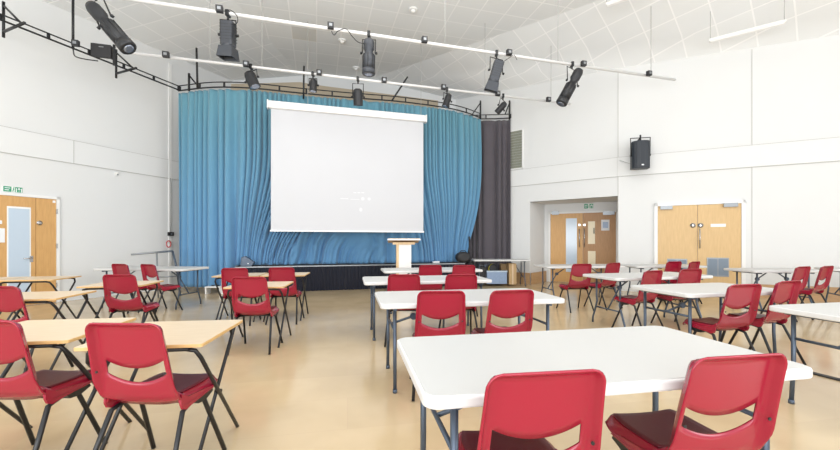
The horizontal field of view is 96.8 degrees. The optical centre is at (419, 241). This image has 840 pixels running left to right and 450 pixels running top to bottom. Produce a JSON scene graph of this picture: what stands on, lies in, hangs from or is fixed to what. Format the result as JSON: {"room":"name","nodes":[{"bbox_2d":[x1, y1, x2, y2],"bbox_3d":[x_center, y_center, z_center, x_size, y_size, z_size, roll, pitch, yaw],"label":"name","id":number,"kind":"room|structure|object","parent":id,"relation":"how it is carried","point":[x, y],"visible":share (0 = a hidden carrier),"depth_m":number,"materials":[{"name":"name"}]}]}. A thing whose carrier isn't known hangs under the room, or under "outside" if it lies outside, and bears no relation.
{"room":"school hall","nodes":[
{"label":"school hall","id":0,"kind":"room"},
{"bbox_2d":[0,0,231,305],"bbox_3d":[-8.935,-1.885,4.238,0.180,6.230,15.924,0,0,22],"label":"wall","id":1,"kind":"structure","parent":0,"point":[106,217],"depth_m":8.18,"materials":[{"name":"white paint"}]},
{"bbox_2d":[3,186,22,192],"bbox_3d":[-7.680,-0.992,7.037,0.016,0.112,0.272,0,0,22],"label":"exit sign","id":2,"kind":"object","parent":1,"relation":"attached to","point":[5,188],"visible":1,"depth_m":7.03,"materials":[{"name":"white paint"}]},
{"bbox_2d":[0,192,59,304],"bbox_3d":[-7.613,0.155,7.110,0.086,2.150,1.173,0,0,22],"label":"door","id":3,"kind":"structure","parent":1,"relation":"in","point":[29,227],"depth_m":7.22,"materials":[{"name":"brown wood"}]},
{"bbox_2d":[0,126,178,179],"bbox_3d":[-8.844,-1.905,4.200,0.018,0.490,15.924,0,0,22],"label":"trim","id":4,"kind":"structure","parent":1,"relation":"attached to","point":[15,141],"depth_m":8.00,"materials":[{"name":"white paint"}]},
{"bbox_2d":[0,13,180,90],"bbox_3d":[-6.908,-3.765,6.532,0.045,0.127,5.678,0,0,21],"label":"rail","id":5,"kind":"object","parent":1,"relation":"attached to","point":[1,15],"visible":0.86,"depth_m":7.24,"materials":[{"name":"black metal"}]},
{"bbox_2d":[2,1,25,37],"bbox_3d":[-7.049,-3.935,6.468,0.735,0.630,0.048,0,0,22],"label":"bracket","id":6,"kind":"object","parent":5,"relation":"attached to","point":[4,7],"visible":0.95,"depth_m":6.53,"materials":[{"name":"black metal"}]},
{"bbox_2d":[91,43,115,65],"bbox_3d":[-6.362,-3.780,7.497,0.395,0.420,0.104,0,0,-16],"label":"speaker","id":7,"kind":"object","parent":5,"relation":"attached to","point":[105,51],"visible":1,"depth_m":7.46},
{"bbox_2d":[115,49,137,77],"bbox_3d":[-6.396,-3.935,8.109,0.722,0.630,0.048,0,0,22],"label":"bracket","id":8,"kind":"object","parent":5,"relation":"attached to","point":[118,54],"visible":0.88,"depth_m":8.14,"materials":[{"name":"black metal"}]},
{"bbox_2d":[177,81,479,117],"bbox_3d":[-1.994,-3.778,9.844,8.024,0.152,0.698,0,0,-14],"label":"rail","id":9,"kind":"object","parent":5,"relation":"attached to","point":[223,82],"visible":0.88,"depth_m":9.43,"materials":[{"name":"black metal"}]},
{"bbox_2d":[195,48,198,87],"bbox_3d":[-5.387,-4.203,9.010,0.066,0.967,0.048,0,0,0],"label":"support rod","id":10,"kind":"object","parent":9,"relation":"attached to","point":[196,49],"visible":1,"depth_m":8.99,"materials":[{"name":"black metal"}]},
{"bbox_2d":[178,89,481,286],"bbox_3d":[-1.974,-1.285,9.818,8.005,4.750,0.769,0,0,-14],"label":"stage curtain","id":11,"kind":"object","parent":9,"relation":"hanging from","point":[225,135],"visible":0.73,"depth_m":9.15,"materials":[{"name":"blue fabric"}]},
{"bbox_2d":[168,63,171,283],"bbox_3d":[-6.551,-1.720,9.773,0.030,5.900,0.070,0,0,22],"label":"trim","id":12,"kind":"structure","parent":1,"relation":"attached to","point":[169,64],"depth_m":9.75,"materials":[{"name":"white paint"}]},
{"bbox_2d":[42,0,300,80],"bbox_3d":[-7.875,-4.795,3.663,6.989,0.950,16.864,0,0,4],"label":"ceiling","id":13,"kind":"structure","parent":0,"point":[176,31],"depth_m":8.95,"materials":[{"name":"tile"}]},
{"bbox_2d":[71,0,74,47],"bbox_3d":[-6.671,-4.321,7.171,0.038,1.202,0.044,0,0,0],"label":"support rod","id":14,"kind":"object","parent":13,"relation":"hanging from","point":[72,1],"visible":1,"depth_m":7.16,"materials":[{"name":"black metal"}]},
{"bbox_2d":[232,76,455,265],"bbox_3d":[-2.326,-2.020,12.084,7.081,6.500,0.180,0,0,-7],"label":"wall","id":15,"kind":"structure","parent":0,"point":[383,88],"depth_m":12.06,"materials":[{"name":"white paint"}]},
{"bbox_2d":[231,82,437,108],"bbox_3d":[-3.336,-3.161,11.856,7.924,3.782,0.030,0,0,-7],"label":"panel","id":16,"kind":"object","parent":15,"relation":"attached to","point":[290,84],"visible":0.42,"depth_m":11.90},
{"bbox_2d":[235,0,598,78],"bbox_3d":[6.800,-5.270,3.540,23.600,0.001,17.080,0,0,0],"label":"ceiling","id":17,"kind":"structure","parent":0,"point":[463,23],"depth_m":9.04,"materials":[{"name":"tile"}]},
{"bbox_2d":[0,281,839,449],"bbox_3d":[3.000,1.230,4.500,32.000,0.001,19.000,0,0,0],"label":"floor","id":18,"kind":"structure","parent":0,"point":[328,385],"depth_m":3.20,"materials":[{"name":"beige plastic"}]},
{"bbox_2d":[0,286,73,372],"bbox_3d":[-3.638,0.804,3.449,0.469,0.854,0.534,0,0,0],"label":"chair","id":19,"kind":"object","parent":18,"relation":"on","point":[11,297],"visible":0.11,"depth_m":3.26,"materials":[{"name":"red plastic"}]},
{"bbox_2d":[0,276,81,319],"bbox_3d":[-5.485,0.879,5.394,0.670,0.718,0.619,0,0,-12],"label":"desk","id":20,"kind":"object","parent":18,"relation":"on","point":[33,279],"visible":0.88,"depth_m":5.31,"materials":[{"name":"brown wood"}]},
{"bbox_2d":[0,320,107,449],"bbox_3d":[-2.131,0.804,2.045,0.469,0.854,0.534,0,0,0],"label":"chair","id":21,"kind":"object","parent":18,"relation":"on","point":[52,386],"visible":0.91,"depth_m":1.92,"materials":[{"name":"red plastic"}]},
{"bbox_2d":[11,290,96,369],"bbox_3d":[-3.745,0.879,3.654,0.670,0.718,0.619,0,0,-12],"label":"desk","id":22,"kind":"object","parent":18,"relation":"on","point":[47,297],"visible":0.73,"depth_m":3.63,"materials":[{"name":"brown wood"}]},
{"bbox_2d":[0,317,135,449],"bbox_3d":[-2.240,0.879,2.224,0.670,0.718,0.619,0,0,-8],"label":"desk","id":23,"kind":"object","parent":18,"relation":"on","point":[38,333],"visible":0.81,"depth_m":2.19,"materials":[{"name":"brown wood"}]},
{"bbox_2d":[76,280,163,343],"bbox_3d":[-3.735,0.879,4.694,0.670,0.718,0.619,0,0,-12],"label":"desk","id":24,"kind":"object","parent":18,"relation":"on","point":[97,286],"visible":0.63,"depth_m":4.61,"materials":[{"name":"brown wood"}]},
{"bbox_2d":[108,264,150,313],"bbox_3d":[-5.151,0.804,6.704,0.469,0.854,0.534,0,0,17],"label":"chair","id":25,"kind":"object","parent":18,"relation":"on","point":[116,268],"visible":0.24,"depth_m":6.54,"materials":[{"name":"red plastic"}]},
{"bbox_2d":[102,274,159,322],"bbox_3d":[-3.521,0.804,4.589,0.469,0.854,0.535,0,0,-3],"label":"chair","id":26,"kind":"object","parent":18,"relation":"on","point":[116,283],"visible":0.98,"depth_m":4.42,"materials":[{"name":"red plastic"}]},
{"bbox_2d":[93,266,208,309],"bbox_3d":[-5.157,0.860,7.205,1.850,0.741,0.740,0,0,7],"label":"folding table","id":27,"kind":"object","parent":18,"relation":"on","point":[176,269],"visible":0.7,"depth_m":7.01,"materials":[{"name":"white plastic"}]},
{"bbox_2d":[85,322,226,449],"bbox_3d":[-1.383,0.804,1.990,0.469,0.854,0.534,0,0,3],"label":"chair","id":28,"kind":"object","parent":18,"relation":"on","point":[129,345],"visible":0.99,"depth_m":1.84,"materials":[{"name":"red plastic"}]},
{"bbox_2d":[131,250,180,297],"bbox_3d":[-5.826,0.708,8.254,0.924,1.049,0.135,0,0,-45],"label":"handrail","id":29,"kind":"object","parent":18,"relation":"on","point":[172,251],"visible":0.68,"depth_m":8.29,"materials":[{"name":"grey metal"}]},
{"bbox_2d":[74,320,242,449],"bbox_3d":[-1.447,0.879,2.165,0.603,0.718,0.619,0,0,-7],"label":"desk","id":30,"kind":"object","parent":18,"relation":"on","point":[180,336],"visible":0.7,"depth_m":2.14,"materials":[{"name":"brown wood"}]},
{"bbox_2d":[137,264,182,312],"bbox_3d":[-4.576,0.804,6.609,0.469,0.854,0.534,0,0,23],"label":"chair","id":31,"kind":"object","parent":18,"relation":"on","point":[149,270],"visible":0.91,"depth_m":6.49,"materials":[{"name":"red plastic"}]},
{"bbox_2d":[205,283,222,293],"bbox_3d":[-4.866,1.030,8.912,0.420,0.400,0.260,0,0,-6],"label":"step stool","id":32,"kind":"object","parent":18,"relation":"on","point":[207,288],"visible":0.56,"depth_m":8.81,"materials":[{"name":"white paint"}]},
{"bbox_2d":[211,273,266,321],"bbox_3d":[-2.870,0.879,5.984,0.670,0.718,0.619,0,0,-8],"label":"desk","id":33,"kind":"object","parent":18,"relation":"on","point":[250,274],"visible":0.5,"depth_m":5.86,"materials":[{"name":"brown wood"}]},
{"bbox_2d":[219,268,260,325],"bbox_3d":[-2.730,0.804,5.687,0.469,0.854,0.534,0,0,-5],"label":"chair","id":34,"kind":"object","parent":18,"relation":"on","point":[227,274],"visible":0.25,"depth_m":5.50,"materials":[{"name":"red plastic"}]},
{"bbox_2d":[228,277,282,354],"bbox_3d":[-1.881,0.804,4.307,0.469,0.854,0.534,0,0,-4],"label":"chair","id":35,"kind":"object","parent":18,"relation":"on","point":[250,287],"visible":1,"depth_m":4.14,"materials":[{"name":"red plastic"}]},
{"bbox_2d":[223,281,293,347],"bbox_3d":[-1.960,0.879,4.594,0.670,0.718,0.619,0,0,-8],"label":"desk","id":36,"kind":"object","parent":18,"relation":"on","point":[277,284],"visible":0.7,"depth_m":4.55,"materials":[{"name":"brown wood"}]},
{"bbox_2d":[265,267,304,324],"bbox_3d":[-2.078,0.804,5.792,0.469,0.854,0.534,0,0,-4],"label":"chair","id":37,"kind":"object","parent":18,"relation":"on","point":[275,273],"visible":0.84,"depth_m":5.62,"materials":[{"name":"red plastic"}]},
{"bbox_2d":[260,272,309,321],"bbox_3d":[-2.180,0.879,6.084,0.670,0.718,0.619,0,0,-8],"label":"desk","id":38,"kind":"object","parent":18,"relation":"on","point":[297,274],"visible":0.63,"depth_m":6.01,"materials":[{"name":"brown wood"}]},
{"bbox_2d":[235,262,464,291],"bbox_3d":[-1.782,0.904,10.397,5.870,0.632,1.640,0,0,-16],"label":"stage","id":39,"kind":"object","parent":18,"relation":"on","point":[346,276],"visible":0.37,"depth_m":9.49,"materials":[{"name":"grey wood"}]},
{"bbox_2d":[240,256,254,266],"bbox_3d":[-4.192,0.464,9.082,0.305,0.248,0.288,0,0,-20],"label":"stage monitor","id":40,"kind":"object","parent":39,"relation":"on","point":[245,261],"visible":0.98,"depth_m":8.95,"materials":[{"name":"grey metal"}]},
{"bbox_2d":[455,250,470,262],"bbox_3d":[1.199,0.404,10.400,0.438,0.351,0.260,0,0,-17],"label":"bag","id":41,"kind":"object","parent":39,"relation":"on","point":[462,257],"visible":1,"depth_m":10.29,"materials":[{"name":"black fabric"}]},
{"bbox_2d":[384,274,421,346],"bbox_3d":[-0.196,0.804,4.615,0.469,0.854,0.535,0,0,-2],"label":"chair","id":42,"kind":"object","parent":18,"relation":"on","point":[396,282],"visible":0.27,"depth_m":4.42,"materials":[{"name":"red plastic"}]},
{"bbox_2d":[387,238,420,273],"bbox_3d":[-0.395,0.573,8.944,0.780,1.314,0.468,0,0,-6],"label":"lectern","id":43,"kind":"object","parent":18,"relation":"on","point":[403,245],"visible":0.6,"depth_m":8.82,"materials":[{"name":"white wood"}]},
{"bbox_2d":[362,275,491,340],"bbox_3d":[0.067,0.860,5.075,1.660,0.741,0.760,0,0,-10],"label":"folding table","id":44,"kind":"object","parent":18,"relation":"on","point":[430,279],"visible":0.6,"depth_m":4.87,"materials":[{"name":"white plastic"}]},
{"bbox_2d":[419,265,441,289],"bbox_3d":[0.165,0.804,6.410,0.469,0.854,0.535,0,0,-2],"label":"chair","id":45,"kind":"object","parent":18,"relation":"on","point":[424,270],"visible":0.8,"depth_m":6.22,"materials":[{"name":"red plastic"}]},
{"bbox_2d":[381,267,482,313],"bbox_3d":[0.191,0.860,6.821,1.760,0.741,0.760,0,0,-11],"label":"folding table","id":46,"kind":"object","parent":18,"relation":"on","point":[390,271],"visible":0.44,"depth_m":6.53,"materials":[{"name":"white plastic"}]},
{"bbox_2d":[409,290,465,400],"bbox_3d":[0.151,0.804,3.145,0.469,0.854,0.534,0,0,-4],"label":"chair","id":47,"kind":"object","parent":18,"relation":"on","point":[430,304],"visible":0.8,"depth_m":2.96,"materials":[{"name":"red plastic"}]},
{"bbox_2d":[438,274,477,333],"bbox_3d":[0.469,0.804,4.641,0.469,0.854,0.534,0,0,-5],"label":"chair","id":48,"kind":"object","parent":18,"relation":"on","point":[452,281],"visible":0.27,"depth_m":4.45,"materials":[{"name":"red plastic"}]},
{"bbox_2d":[452,265,477,316],"bbox_3d":[0.708,0.804,6.383,0.469,0.854,0.534,0,0,-4],"label":"chair","id":49,"kind":"object","parent":18,"relation":"on","point":[457,269],"visible":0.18,"depth_m":6.18,"materials":[{"name":"red plastic"}]},
{"bbox_2d":[375,288,564,393],"bbox_3d":[0.410,0.860,3.460,1.610,0.741,0.780,0,0,-10],"label":"folding table","id":50,"kind":"object","parent":18,"relation":"on","point":[387,300],"visible":0.68,"depth_m":3.29,"materials":[{"name":"white plastic"}]},
{"bbox_2d":[476,265,485,283],"bbox_3d":[1.730,0.914,10.600,0.238,0.524,0.300,0,0,0],"label":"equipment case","id":51,"kind":"object","parent":18,"relation":"on","point":[482,274],"visible":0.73,"depth_m":10.45,"materials":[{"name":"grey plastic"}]},
{"bbox_2d":[486,270,507,283],"bbox_3d":[2.137,0.983,10.500,0.579,0.366,0.330,0,0,0],"label":"crate","id":52,"kind":"object","parent":18,"relation":"on","point":[499,276],"visible":0.78,"depth_m":10.35,"materials":[{"name":"blue plastic"}]},
{"bbox_2d":[471,259,531,286],"bbox_3d":[2.280,0.860,10.560,1.600,0.741,0.620,0,0,0],"label":"folding table","id":53,"kind":"object","parent":18,"relation":"on","point":[477,260],"visible":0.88,"depth_m":10.45,"materials":[{"name":"white plastic"}]},
{"bbox_2d":[471,289,533,333],"bbox_3d":[0.680,0.804,3.182,0.469,0.854,0.534,0,0,-12],"label":"chair","id":54,"kind":"object","parent":18,"relation":"on","point":[502,303],"visible":0.59,"depth_m":3.01,"materials":[{"name":"red plastic"}]},
{"bbox_2d":[507,263,515,284],"bbox_3d":[2.586,0.892,10.549,0.209,0.586,0.302,0,0,0],"label":"cardboard box","id":55,"kind":"object","parent":18,"relation":"on","point":[511,267],"visible":0.9,"depth_m":10.40,"materials":[{"name":"beige cardboard"}]},
{"bbox_2d":[458,369,605,449],"bbox_3d":[0.343,0.804,1.336,0.469,0.854,0.534,0,0,-8],"label":"chair","id":56,"kind":"object","parent":18,"relation":"on","point":[520,410],"visible":0.98,"depth_m":1.15,"materials":[{"name":"red plastic"}]},
{"bbox_2d":[556,264,593,312],"bbox_3d":[2.786,0.804,6.740,0.469,0.854,0.534,0,0,-9],"label":"chair","id":57,"kind":"object","parent":18,"relation":"on","point":[577,270],"visible":0.99,"depth_m":6.58,"materials":[{"name":"red plastic"}]},
{"bbox_2d":[534,264,624,301],"bbox_3d":[3.347,0.860,7.906,1.680,0.741,0.740,0,0,-6],"label":"folding table","id":58,"kind":"object","parent":18,"relation":"on","point":[548,266],"visible":0.75,"depth_m":7.78,"materials":[{"name":"white plastic"}]},
{"bbox_2d":[584,263,622,309],"bbox_3d":[3.428,0.804,7.022,0.469,0.854,0.535,0,0,-28],"label":"chair","id":59,"kind":"object","parent":18,"relation":"on","point":[610,267],"visible":0.78,"depth_m":6.90,"materials":[{"name":"red plastic"}]},
{"bbox_2d":[397,326,812,449],"bbox_3d":[0.717,0.860,1.687,1.570,0.741,0.770,0,0,-10],"label":"folding table","id":60,"kind":"object","parent":18,"relation":"on","point":[449,374],"visible":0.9,"depth_m":1.57,"materials":[{"name":"white plastic"}]},
{"bbox_2d":[611,270,663,327],"bbox_3d":[3.021,0.804,5.196,0.469,0.854,0.534,0,0,-25],"label":"chair","id":61,"kind":"object","parent":18,"relation":"on","point":[653,276],"visible":0.82,"depth_m":5.08,"materials":[{"name":"red plastic"}]},
{"bbox_2d":[583,272,712,326],"bbox_3d":[3.405,0.860,5.615,1.700,0.741,0.740,0,0,-14],"label":"folding table","id":62,"kind":"object","parent":18,"relation":"on","point":[637,276],"visible":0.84,"depth_m":5.46,"materials":[{"name":"white plastic"}]},
{"bbox_2d":[620,264,706,301],"bbox_3d":[5.158,0.860,7.956,1.500,0.741,0.660,0,0,-2],"label":"folding table","id":63,"kind":"object","parent":18,"relation":"on","point":[639,266],"visible":0.57,"depth_m":7.78,"materials":[{"name":"white plastic"}]},
{"bbox_2d":[648,261,682,304],"bbox_3d":[4.908,0.804,7.522,0.469,0.854,0.534,0,0,-16],"label":"chair","id":64,"kind":"object","parent":18,"relation":"on","point":[671,266],"visible":0.39,"depth_m":7.35,"materials":[{"name":"red plastic"}]},
{"bbox_2d":[650,269,701,329],"bbox_3d":[3.767,0.804,5.484,0.469,0.854,0.534,0,0,-13],"label":"chair","id":65,"kind":"object","parent":18,"relation":"on","point":[685,275],"visible":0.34,"depth_m":5.32,"materials":[{"name":"red plastic"}]},
{"bbox_2d":[664,261,702,303],"bbox_3d":[5.264,0.804,7.499,0.469,0.854,0.535,0,0,-30],"label":"chair","id":66,"kind":"object","parent":18,"relation":"on","point":[695,264],"visible":0.2,"depth_m":7.37,"materials":[{"name":"red plastic"}]},
{"bbox_2d":[605,353,787,449],"bbox_3d":[1.044,0.804,1.493,0.469,0.854,0.534,0,0,-9],"label":"chair","id":67,"kind":"object","parent":18,"relation":"on","point":[715,385],"visible":1,"depth_m":1.33,"materials":[{"name":"red plastic"}]},
{"bbox_2d":[631,283,776,352],"bbox_3d":[3.097,0.860,4.027,1.300,0.741,0.760,0,0,-12],"label":"folding table","id":68,"kind":"object","parent":18,"relation":"on","point":[690,291],"visible":0.62,"depth_m":3.92,"materials":[{"name":"white plastic"}]},
{"bbox_2d":[683,284,761,350],"bbox_3d":[2.880,0.804,3.592,0.469,0.854,0.534,0,0,-13],"label":"chair","id":69,"kind":"object","parent":18,"relation":"on","point":[737,296],"visible":0.97,"depth_m":3.44,"materials":[{"name":"red plastic"}]},
{"bbox_2d":[727,280,806,364],"bbox_3d":[3.543,0.804,3.881,0.469,0.854,0.535,0,0,-20],"label":"chair","id":70,"kind":"object","parent":18,"relation":"on","point":[783,291],"visible":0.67,"depth_m":3.73,"materials":[{"name":"red plastic"}]},
{"bbox_2d":[724,268,818,308],"bbox_3d":[6.382,0.860,6.764,1.300,0.741,0.660,0,0,-3],"label":"folding table","id":71,"kind":"object","parent":18,"relation":"on","point":[756,271],"visible":0.63,"depth_m":6.60,"materials":[{"name":"white plastic"}]},
{"bbox_2d":[760,266,813,321],"bbox_3d":[5.882,0.804,6.022,0.469,0.854,0.535,0,0,-21],"label":"chair","id":72,"kind":"object","parent":18,"relation":"on","point":[802,272],"visible":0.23,"depth_m":5.88,"materials":[{"name":"red plastic"}]},
{"bbox_2d":[769,302,839,403],"bbox_3d":[3.594,0.860,2.705,1.700,0.741,0.740,0,0,-11],"label":"folding table","id":73,"kind":"object","parent":18,"relation":"on","point":[830,312],"visible":0.96,"depth_m":2.79,"materials":[{"name":"white plastic"}]},
{"bbox_2d":[799,266,833,303],"bbox_3d":[6.404,0.804,6.160,0.469,0.854,0.534,0,0,-24],"label":"chair","id":74,"kind":"object","parent":18,"relation":"on","point":[824,272],"visible":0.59,"depth_m":6.03,"materials":[{"name":"red plastic"}]},
{"bbox_2d":[813,372,839,380],"bbox_3d":[3.701,1.224,3.392,0.060,0.012,0.438,0,0,-20],"label":"table leg","id":75,"kind":"object","parent":18,"relation":"on","point":[814,373],"visible":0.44,"depth_m":3.38,"materials":[{"name":"grey metal"}]},
{"bbox_2d":[814,267,839,300],"bbox_3d":[8.319,0.860,6.776,1.500,0.741,0.660,0,0,24],"label":"folding table","id":76,"kind":"object","parent":18,"relation":"on","point":[836,269],"visible":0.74,"depth_m":7.06,"materials":[{"name":"white plastic"}]},
{"bbox_2d":[456,68,617,283],"bbox_3d":[3.786,-1.755,11.493,5.227,5.970,1.695,0,0,38],"label":"wall","id":77,"kind":"structure","parent":0,"point":[586,129],"depth_m":10.58,"materials":[{"name":"white paint"}]},
{"bbox_2d":[469,114,510,119],"bbox_3d":[1.994,-3.778,11.274,1.492,0.152,0.074,0,0,8],"label":"rail","id":78,"kind":"object","parent":77,"relation":"attached to","point":[482,114],"visible":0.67,"depth_m":11.23,"materials":[{"name":"black metal"}]},
{"bbox_2d":[465,120,510,269],"bbox_3d":[1.995,-1.240,11.269,1.446,4.840,0.199,0,0,8],"label":"curtain","id":79,"kind":"object","parent":78,"relation":"hanging from","point":[491,234],"visible":0.54,"depth_m":11.21,"materials":[{"name":"grey fabric"}]},
{"bbox_2d":[511,129,522,169],"bbox_3d":[2.731,-2.753,11.218,0.770,1.173,0.031,0,0,38],"label":"air vent","id":80,"kind":"object","parent":77,"relation":"in","point":[516,148],"visible":0.59,"depth_m":11.10,"materials":[{"name":"grey metal"}]},
{"bbox_2d":[516,272,529,283],"bbox_3d":[2.197,1.065,11.638,2.534,0.330,0.020,0,0,38],"label":"baseboard","id":81,"kind":"structure","parent":77,"relation":"attached to","point":[527,275],"depth_m":10.98,"materials":[{"name":"brown wood"}]},
{"bbox_2d":[531,271,545,283],"bbox_3d":[3.584,1.065,11.241,0.030,0.330,1.058,0,0,41],"label":"baseboard","id":82,"kind":"structure","parent":77,"relation":"attached to","point":[536,277],"depth_m":11.13,"materials":[{"name":"brown wood"}]},
{"bbox_2d":[511,158,617,185],"bbox_3d":[3.104,-1.905,10.938,4.826,0.490,0.018,0,0,38],"label":"trim","id":83,"kind":"structure","parent":77,"relation":"attached to","point":[602,168],"depth_m":10.22,"materials":[{"name":"white paint"}]},
{"bbox_2d":[549,210,617,284],"bbox_3d":[4.847,0.142,11.158,1.903,2.176,0.093,0,0,26],"label":"door","id":84,"kind":"structure","parent":77,"relation":"in","point":[577,237],"depth_m":11.17,"materials":[{"name":"brown wood"}]},
{"bbox_2d":[371,0,839,99],"bbox_3d":[9.604,-4.545,6.480,24.836,1.450,3.900,0,0,35],"label":"ceiling","id":85,"kind":"structure","parent":0,"point":[628,33],"depth_m":8.76,"materials":[{"name":"tile"}]},
{"bbox_2d":[709,0,785,42],"bbox_3d":[6.583,-4.545,7.538,1.173,0.669,0.100,0,0,37],"label":"strip light","id":86,"kind":"object","parent":85,"relation":"hanging from","point":[781,22],"visible":1,"depth_m":7.50,"materials":[{"name":"white paint"}]},
{"bbox_2d":[710,22,784,42],"bbox_3d":[6.583,-4.220,7.538,1.133,0.020,0.080,0,0,37],"label":"diffuser","id":87,"kind":"object","parent":86,"relation":"attached to","point":[774,24],"depth_m":7.50,"materials":[{"name":"white plastic"}]},
{"bbox_2d":[618,34,839,291],"bbox_3d":[11.739,-1.590,6.136,15.000,5.640,0.180,0,0,27],"label":"wall","id":88,"kind":"structure","parent":0,"point":[789,91],"depth_m":8.28,"materials":[{"name":"white paint"}]},
{"bbox_2d":[630,135,650,169],"bbox_3d":[5.306,-2.170,9.009,0.413,0.817,0.428,0,0,-29],"label":"loudspeaker","id":89,"kind":"object","parent":88,"relation":"attached to","point":[640,150],"visible":1,"depth_m":8.86,"materials":[{"name":"grey plastic"}]},
{"bbox_2d":[634,141,649,166],"bbox_3d":[5.279,-2.095,8.854,0.336,0.587,0.056,0,0,13],"label":"grille","id":90,"kind":"object","parent":89,"relation":"attached to","point":[641,148],"depth_m":8.84,"materials":[{"name":"grey metal"}]},
{"bbox_2d":[654,200,745,283],"bbox_3d":[6.467,0.145,8.679,1.726,2.170,0.092,0,0,27],"label":"door","id":91,"kind":"structure","parent":88,"relation":"in","point":[721,224],"depth_m":8.62,"materials":[{"name":"brown wood"}]},
{"bbox_2d":[708,259,716,275],"bbox_3d":[6.714,0.579,8.558,0.174,0.384,0.006,0,0,27],"label":"vent grille","id":92,"kind":"object","parent":91,"relation":"attached to","point":[712,263],"depth_m":8.56,"materials":[{"name":"grey metal"}]},
{"bbox_2d":[719,259,727,275],"bbox_3d":[6.886,0.573,8.470,0.170,0.380,0.006,0,0,27],"label":"vent grille","id":93,"kind":"object","parent":91,"relation":"attached to","point":[723,263],"depth_m":8.47,"materials":[{"name":"grey metal"}]},
{"bbox_2d":[618,137,839,176],"bbox_3d":[11.694,-1.905,6.048,15.000,0.490,0.018,0,0,27],"label":"trim","id":94,"kind":"structure","parent":88,"relation":"attached to","point":[828,149],"depth_m":8.35,"materials":[{"name":"white paint"}]},
{"bbox_2d":[760,284,839,301],"bbox_3d":[12.834,1.080,5.464,12.437,0.300,0.020,0,0,27],"label":"baseboard","id":95,"kind":"structure","parent":88,"relation":"attached to","point":[816,297],"depth_m":7.74,"materials":[{"name":"brown wood"}]},
{"bbox_3d":[2.744,-4.420,7.416,0.010,1.700,0.012,0,0,0],"label":"wire","id":96,"kind":"object","parent":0,"visible":0},
{"bbox_2d":[124,0,675,80],"bbox_3d":[-0.069,-3.570,6.641,11.779,0.056,0.056,0,0,-15],"label":"bar","id":97,"kind":"object","parent":96,"relation":"hanging from","point":[151,2],"visible":1,"depth_m":6.46,"materials":[{"name":"white paint"}]},
{"bbox_2d":[85,0,136,54],"bbox_3d":[-4.456,-3.168,5.375,0.678,0.904,0.230,0,0,0],"label":"stage light","id":98,"kind":"object","parent":97,"relation":"hanging from","point":[125,45],"visible":1,"depth_m":5.30,"materials":[{"name":"grey metal"}]},
{"bbox_2d":[216,9,239,61],"bbox_3d":[-3.001,-3.245,5.870,0.319,0.750,0.276,0,0,0],"label":"stage light","id":99,"kind":"object","parent":97,"relation":"hanging from","point":[227,51],"visible":1,"depth_m":5.77,"materials":[{"name":"grey metal"}]},
{"bbox_2d":[360,30,376,76],"bbox_3d":[-0.881,-3.247,6.418,0.243,0.746,0.235,0,0,-44],"label":"stage light","id":100,"kind":"object","parent":97,"relation":"hanging from","point":[368,58],"visible":0.99,"depth_m":6.34,"materials":[{"name":"grey metal"}]},
{"bbox_2d":[484,50,504,93],"bbox_3d":[1.414,-3.227,7.114,0.380,0.785,0.336,0,0,0],"label":"stage light","id":101,"kind":"object","parent":97,"relation":"hanging from","point":[492,85],"visible":1,"depth_m":7.02,"materials":[{"name":"grey metal"}]},
{"bbox_2d":[556,61,582,106],"bbox_3d":[3.007,-3.174,7.502,0.530,0.892,0.230,0,0,0],"label":"stage light","id":102,"kind":"object","parent":97,"relation":"hanging from","point":[569,88],"visible":1,"depth_m":7.43,"materials":[{"name":"grey metal"}]},
{"bbox_3d":[-4.166,-4.413,7.399,0.010,1.686,0.012,0,0,0],"label":"wire","id":103,"kind":"object","parent":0,"visible":0},
{"bbox_2d":[132,52,570,104],"bbox_3d":[-0.784,-3.570,8.337,9.664,0.056,0.056,0,0,-16],"label":"bar","id":104,"kind":"object","parent":103,"relation":"hanging from","point":[134,53],"visible":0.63,"depth_m":8.01,"materials":[{"name":"white paint"}]},
{"bbox_2d":[244,64,260,89],"bbox_3d":[-3.418,-3.366,7.599,0.327,0.508,0.233,0,0,0],"label":"stage light","id":105,"kind":"object","parent":104,"relation":"hanging from","point":[251,79],"visible":1,"depth_m":7.53,"materials":[{"name":"grey metal"}]},
{"bbox_2d":[307,71,318,92],"bbox_3d":[-2.268,-3.406,7.924,0.240,0.427,0.159,0,0,0],"label":"stage light","id":106,"kind":"object","parent":104,"relation":"hanging from","point":[313,83],"visible":1,"depth_m":7.88,"materials":[{"name":"grey metal"}]},
{"bbox_2d":[351,76,364,105],"bbox_3d":[-1.366,-3.302,8.232,0.282,0.635,0.272,0,0,43],"label":"stage light","id":107,"kind":"object","parent":104,"relation":"hanging from","point":[357,94],"visible":1,"depth_m":8.15,"materials":[{"name":"grey metal"}]},
{"bbox_2d":[442,87,451,107],"bbox_3d":[0.634,-3.382,8.730,0.247,0.476,0.159,0,0,0],"label":"stage light","id":108,"kind":"object","parent":104,"relation":"hanging from","point":[447,99],"visible":1,"depth_m":8.68,"materials":[{"name":"grey metal"}]},
{"bbox_2d":[495,93,506,114],"bbox_3d":[1.978,-3.375,9.158,0.310,0.490,0.158,0,0,35],"label":"stage light","id":109,"kind":"object","parent":104,"relation":"hanging from","point":[502,106],"visible":1,"depth_m":9.11,"materials":[{"name":"grey metal"}]},
{"bbox_3d":[0.026,-4.275,9.669,0.010,1.990,0.012,0,0,0],"label":"wire","id":110,"kind":"object","parent":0,"visible":0},
{"bbox_2d":[267,99,426,232],"bbox_3d":[-1.693,-1.768,9.190,3.857,3.045,0.150,0,0,-16],"label":"projector screen","id":111,"kind":"object","parent":110,"relation":"hanging from","point":[334,169],"visible":1,"depth_m":9.14,"materials":[{"name":"white fabric"}]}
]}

